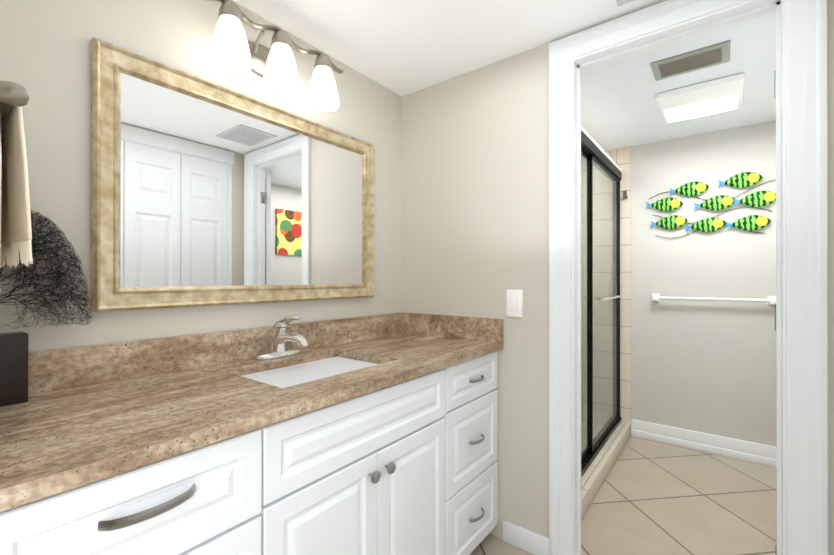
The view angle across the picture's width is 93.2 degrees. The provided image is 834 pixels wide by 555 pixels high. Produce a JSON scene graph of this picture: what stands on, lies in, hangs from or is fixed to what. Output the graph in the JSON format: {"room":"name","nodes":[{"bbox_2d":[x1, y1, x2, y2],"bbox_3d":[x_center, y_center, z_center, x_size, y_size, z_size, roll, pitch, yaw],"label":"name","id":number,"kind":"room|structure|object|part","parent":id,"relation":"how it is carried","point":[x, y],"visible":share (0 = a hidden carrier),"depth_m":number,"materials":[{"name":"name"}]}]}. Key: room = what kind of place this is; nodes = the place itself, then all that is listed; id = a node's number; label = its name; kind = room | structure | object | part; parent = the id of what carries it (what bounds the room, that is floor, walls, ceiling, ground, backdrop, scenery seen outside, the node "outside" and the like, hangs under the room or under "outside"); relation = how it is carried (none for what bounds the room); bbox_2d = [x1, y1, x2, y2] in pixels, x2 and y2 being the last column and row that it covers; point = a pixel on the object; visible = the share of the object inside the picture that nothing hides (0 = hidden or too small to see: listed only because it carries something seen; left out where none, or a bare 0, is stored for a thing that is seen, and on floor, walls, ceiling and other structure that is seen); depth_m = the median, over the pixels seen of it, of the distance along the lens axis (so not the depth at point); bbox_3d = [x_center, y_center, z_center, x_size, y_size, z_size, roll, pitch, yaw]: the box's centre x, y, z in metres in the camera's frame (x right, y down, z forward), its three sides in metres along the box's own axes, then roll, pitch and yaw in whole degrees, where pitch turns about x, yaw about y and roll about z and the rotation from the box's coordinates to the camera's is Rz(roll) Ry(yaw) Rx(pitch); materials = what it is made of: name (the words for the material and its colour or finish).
{"room":"bathroom","nodes":[
{"label":"bathroom","id":0,"kind":"room"},
{"bbox_2d":[0,0,401,351],"bbox_3d":[-0.832,0.097,1.262,0.100,2.170,5.880,0,0,38],"label":"wall","id":1,"kind":"structure","parent":0,"point":[45,53],"depth_m":1.15,"materials":[{"name":"beige paint"}]},
{"bbox_2d":[91,37,373,311],"bbox_3d":[-0.553,-0.280,1.514,0.030,0.750,1.097,0,0,38],"label":"mirror","id":2,"kind":"object","parent":1,"relation":"attached to","point":[205,193],"visible":0.98,"depth_m":1.34,"materials":[{"name":"beige metal"}]},
{"label":"glass","id":3,"kind":"part","parent":2,"relation":"part of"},
{"bbox_2d":[207,0,342,112],"bbox_3d":[-0.504,-0.787,1.454,0.184,0.225,0.556,0,0,38],"label":"sconce","id":4,"kind":"object","parent":1,"relation":"attached to","point":[233,51],"visible":1,"depth_m":1.39,"materials":[{"name":"white glass"}]},
{"bbox_3d":[-0.604,-0.757,1.280,0.129,0.163,0.129,0,0,38],"label":"lamp shade","id":5,"kind":"part","parent":4,"relation":"part of","materials":[{"name":"white glass"}]},
{"bbox_3d":[-0.489,-0.756,1.429,0.129,0.163,0.129,0,0,38],"label":"lamp shade","id":6,"kind":"part","parent":4,"relation":"part of","materials":[{"name":"white glass"}]},
{"bbox_3d":[-0.374,-0.756,1.577,0.129,0.163,0.129,0,0,38],"label":"lamp shade","id":7,"kind":"part","parent":4,"relation":"part of","materials":[{"name":"white glass"}]},
{"bbox_2d":[28,312,403,395],"bbox_3d":[-0.570,0.240,1.499,0.020,0.106,1.620,0,0,38],"label":"backsplash","id":8,"kind":"structure","parent":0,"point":[49,370],"depth_m":1.23,"materials":[{"name":"brown stone"}]},
{"bbox_2d":[233,0,663,95],"bbox_3d":[-0.039,-1.022,-0.409,3.400,0.060,4.200,0,0,38],"label":"ceiling","id":9,"kind":"structure","parent":0,"point":[402,47],"depth_m":1.56,"materials":[{"name":"white paint"}]},
{"bbox_2d":[616,0,633,5],"bbox_3d":[0.781,-0.982,1.222,0.335,0.013,0.265,0,0,38],"label":"ceiling vent","id":10,"kind":"object","parent":9,"relation":"in","point":[621,2],"visible":1,"depth_m":1.40,"materials":[{"name":"grey metal"}]},
{"bbox_2d":[402,0,833,554],"bbox_3d":[0.917,0.097,1.440,2.450,2.170,0.100,0,0,38],"label":"wall","id":11,"kind":"structure","parent":0,"point":[475,193],"depth_m":1.78,"materials":[{"name":"beige paint"}]},
{"bbox_2d":[404,312,503,343],"bbox_3d":[0.155,0.241,1.949,0.578,0.106,0.020,0,0,38],"label":"backsplash","id":12,"kind":"structure","parent":11,"relation":"attached to","point":[468,328],"depth_m":1.91,"materials":[{"name":"brown stone"}]},
{"bbox_2d":[506,289,522,316],"bbox_3d":[0.430,0.114,1.746,0.076,0.121,0.010,0,0,38],"label":"light switch","id":13,"kind":"object","parent":11,"relation":"attached to","point":[514,303],"visible":1,"depth_m":1.74,"materials":[{"name":"white plastic"}]},
{"bbox_2d":[503,520,548,554],"bbox_3d":[-0.409,1.134,-0.128,1.065,0.090,4.000,0,0,38],"label":"baseboard","id":14,"kind":"structure","parent":11,"relation":"attached to","point":[531,542],"depth_m":1.70,"materials":[{"name":"white wood"}]},
{"bbox_2d":[549,0,828,554],"bbox_3d":[0.904,0.104,1.436,0.813,2.156,0.126,0,0,38],"label":"door frame","id":15,"kind":"structure","parent":11,"relation":"attached to","point":[807,355],"depth_m":1.24,"materials":[{"name":"white wood"}]},
{"bbox_2d":[774,71,776,554],"bbox_3d":[1.178,0.147,1.289,0.012,1.660,0.048,0,0,38],"label":"door hinge","id":16,"kind":"object","parent":15,"relation":"attached to","point":[775,304],"visible":0.15,"depth_m":1.30,"materials":[{"name":"silver metal"}]},
{"bbox_2d":[470,436,776,554],"bbox_3d":[0.474,1.204,0.251,3.400,0.050,5.880,0,0,38],"label":"floor","id":17,"kind":"structure","parent":0,"point":[654,498],"depth_m":2.02,"materials":[{"name":"tile"}]},
{"bbox_2d":[0,348,503,554],"bbox_3d":[-0.337,0.752,1.317,0.610,0.860,1.620,0,0,38],"label":"bathroom vanity","id":18,"kind":"object","parent":17,"relation":"on","point":[371,435],"depth_m":0.99,"materials":[{"name":"white wood"}]},
{"bbox_3d":[-0.482,0.428,0.707,0.020,0.185,0.434,0,0,38],"label":"drawer","id":19,"kind":"part","parent":18,"relation":"part of","materials":[{"name":"white wood"}]},
{"bbox_3d":[-0.460,0.403,0.689,0.036,0.020,0.151,0,0,38],"label":"handle","id":20,"kind":"part","parent":18,"relation":"part of","materials":[{"name":"grey metal"}]},
{"bbox_3d":[-0.482,0.822,0.706,0.020,0.588,0.434,0,0,38],"label":"door","id":21,"kind":"part","parent":18,"relation":"part of","materials":[{"name":"white wood"}]},
{"bbox_2d":[0,332,503,499],"bbox_3d":[-0.342,0.307,1.322,0.598,0.030,1.620,0,0,38],"label":"countertop","id":22,"kind":"structure","parent":18,"relation":"on","point":[50,438],"depth_m":0.89,"materials":[{"name":"brown stone"}]},
{"bbox_2d":[0,209,91,406],"bbox_3d":[-0.937,0.061,0.939,0.068,0.459,0.268,0,0,38],"label":"sea fan","id":23,"kind":"object","parent":22,"relation":"on","point":[14,349],"visible":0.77,"depth_m":0.97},
{"bbox_2d":[254,315,308,359],"bbox_3d":[-0.464,0.213,1.432,0.201,0.156,0.190,0,0,38],"label":"faucet","id":24,"kind":"object","parent":22,"relation":"on","point":[281,338],"visible":1,"depth_m":1.43,"materials":[{"name":"silver metal"}]},
{"bbox_2d":[236,352,383,387],"bbox_3d":[-0.341,0.387,1.324,0.382,0.154,0.521,0,0,38],"label":"sink","id":25,"kind":"object","parent":22,"relation":"in","point":[296,371],"depth_m":1.38,"materials":[{"name":"white ceramic"}]},
{"bbox_3d":[-0.235,0.817,1.026,0.020,0.600,0.363,0,0,38],"label":"door","id":26,"kind":"part","parent":18,"relation":"part of","materials":[{"name":"white wood"}]},
{"bbox_3d":[-0.123,0.569,1.129,0.033,0.035,0.035,0,0,38],"label":"knob","id":27,"kind":"part","parent":18,"relation":"part of","materials":[{"name":"grey metal"}]},
{"bbox_3d":[-0.082,0.569,1.182,0.033,0.035,0.035,0,0,38],"label":"knob","id":28,"kind":"part","parent":18,"relation":"part of","materials":[{"name":"grey metal"}]},
{"bbox_3d":[-0.011,0.818,1.316,0.020,0.600,0.363,0,0,38],"label":"door","id":29,"kind":"part","parent":18,"relation":"part of","materials":[{"name":"white wood"}]},
{"bbox_3d":[0.231,0.667,1.631,0.020,0.321,0.420,0,0,38],"label":"drawer","id":30,"kind":"part","parent":18,"relation":"part of","materials":[{"name":"white wood"}]},
{"bbox_3d":[0.231,0.417,1.631,0.020,0.167,0.420,0,0,38],"label":"drawer","id":31,"kind":"part","parent":18,"relation":"part of","materials":[{"name":"white wood"}]},
{"bbox_3d":[0.231,0.976,1.630,0.020,0.285,0.420,0,0,38],"label":"drawer","id":32,"kind":"part","parent":18,"relation":"part of","materials":[{"name":"white wood"}]},
{"bbox_3d":[0.253,0.973,1.613,0.033,0.016,0.105,0,0,38],"label":"handle","id":33,"kind":"part","parent":18,"relation":"part of","materials":[{"name":"grey metal"}]},
{"bbox_3d":[0.253,0.663,1.614,0.033,0.016,0.105,0,0,38],"label":"handle","id":34,"kind":"part","parent":18,"relation":"part of","materials":[{"name":"grey metal"}]},
{"bbox_3d":[0.253,0.415,1.614,0.033,0.016,0.105,0,0,38],"label":"handle","id":35,"kind":"part","parent":18,"relation":"part of","materials":[{"name":"grey metal"}]},
{"bbox_2d":[581,126,630,520],"bbox_3d":[0.794,0.100,2.597,0.839,2.169,1.578,0,0,38],"label":"shower","id":36,"kind":"object","parent":17,"relation":"on","point":[605,317],"visible":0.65,"depth_m":2.60,"materials":[{"name":"tile"}]},
{"bbox_3d":[1.050,0.158,2.398,0.024,1.756,1.467,0,0,38],"label":"glass","id":37,"kind":"part","parent":36,"relation":"part of","materials":[{"name":"grey"}]},
{"bbox_3d":[1.310,0.135,2.664,0.044,0.016,0.638,0,0,38],"label":"handle","id":38,"kind":"part","parent":36,"relation":"part of","materials":[{"name":"silver metal"}]},
{"bbox_2d":[620,191,627,199],"bbox_3d":[1.560,-0.619,2.966,0.050,0.071,0.039,0,0,38],"label":"hook","id":39,"kind":"object","parent":36,"relation":"attached to","point":[625,195],"visible":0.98,"depth_m":2.98,"materials":[{"name":"silver metal"}]},
{"bbox_2d":[581,11,775,150],"bbox_3d":[1.421,-1.016,2.177,2.550,0.060,1.680,0,0,38],"label":"ceiling","id":40,"kind":"structure","parent":0,"point":[619,107],"depth_m":2.06,"materials":[{"name":"white paint"}]},
{"bbox_2d":[650,40,730,80],"bbox_3d":[1.248,-0.982,1.806,0.290,0.013,0.200,0,0,38],"label":"air vent register","id":41,"kind":"object","parent":40,"relation":"attached to","point":[699,59],"visible":1,"depth_m":1.79,"materials":[{"name":"silver metal"}]},
{"bbox_2d":[656,73,744,122],"bbox_3d":[1.551,-0.957,2.165,0.370,0.058,0.420,0,0,38],"label":"ceiling light","id":42,"kind":"object","parent":40,"relation":"attached to","point":[727,86],"depth_m":2.10,"materials":[{"name":"white plastic"}]},
{"bbox_3d":[1.605,-0.939,2.235,0.330,0.022,0.215,0,0,38],"label":"ceiling exhaust fan lens","id":43,"kind":"part","parent":42,"relation":"part of","materials":[{"name":"white plastic"}]},
{"bbox_2d":[631,120,776,446],"bbox_3d":[1.944,0.100,2.770,2.450,2.170,0.100,0,0,38],"label":"wall","id":44,"kind":"structure","parent":0,"point":[707,367],"depth_m":2.69,"materials":[{"name":"grey paint"}]},
{"bbox_2d":[631,419,776,467],"bbox_3d":[2.189,1.122,2.503,1.478,0.125,0.020,0,0,38],"label":"baseboard","id":45,"kind":"structure","parent":44,"relation":"attached to","point":[758,453],"depth_m":2.66,"materials":[{"name":"white wood"}]},
{"bbox_2d":[646,172,775,237],"bbox_3d":[1.964,-0.479,2.671,0.725,0.402,0.034,0,0,38],"label":"art","id":46,"kind":"object","parent":44,"relation":"attached to","point":[750,223],"visible":0.96,"depth_m":2.62,"materials":[{"name":"metal"}]},
{"bbox_2d":[652,294,775,304],"bbox_3d":[1.967,0.144,2.650,0.683,0.056,0.060,0,0,38],"label":"towel rail","id":47,"kind":"object","parent":44,"relation":"attached to","point":[770,300],"visible":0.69,"depth_m":2.60,"materials":[{"name":"white plastic"}]},
{"bbox_3d":[-0.869,0.095,0.640,0.600,2.170,0.100,0,0,38],"label":"wall","id":48,"kind":"structure","parent":0,"visible":0},
{"bbox_2d":[0,81,32,292],"bbox_3d":[-0.833,-0.149,0.746,0.472,0.359,0.110,0,0,38],"label":"towel rail","id":49,"kind":"object","parent":48,"relation":"attached to","point":[15,225],"visible":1,"depth_m":0.70,"materials":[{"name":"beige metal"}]},
{"bbox_2d":[0,106,31,255],"bbox_3d":[-0.795,-0.164,0.749,0.323,0.299,0.053,0,0,38],"label":"towel","id":50,"kind":"object","parent":49,"relation":"hanging from","point":[15,214],"depth_m":0.71,"materials":[{"name":"beige fabric"}]}
]}

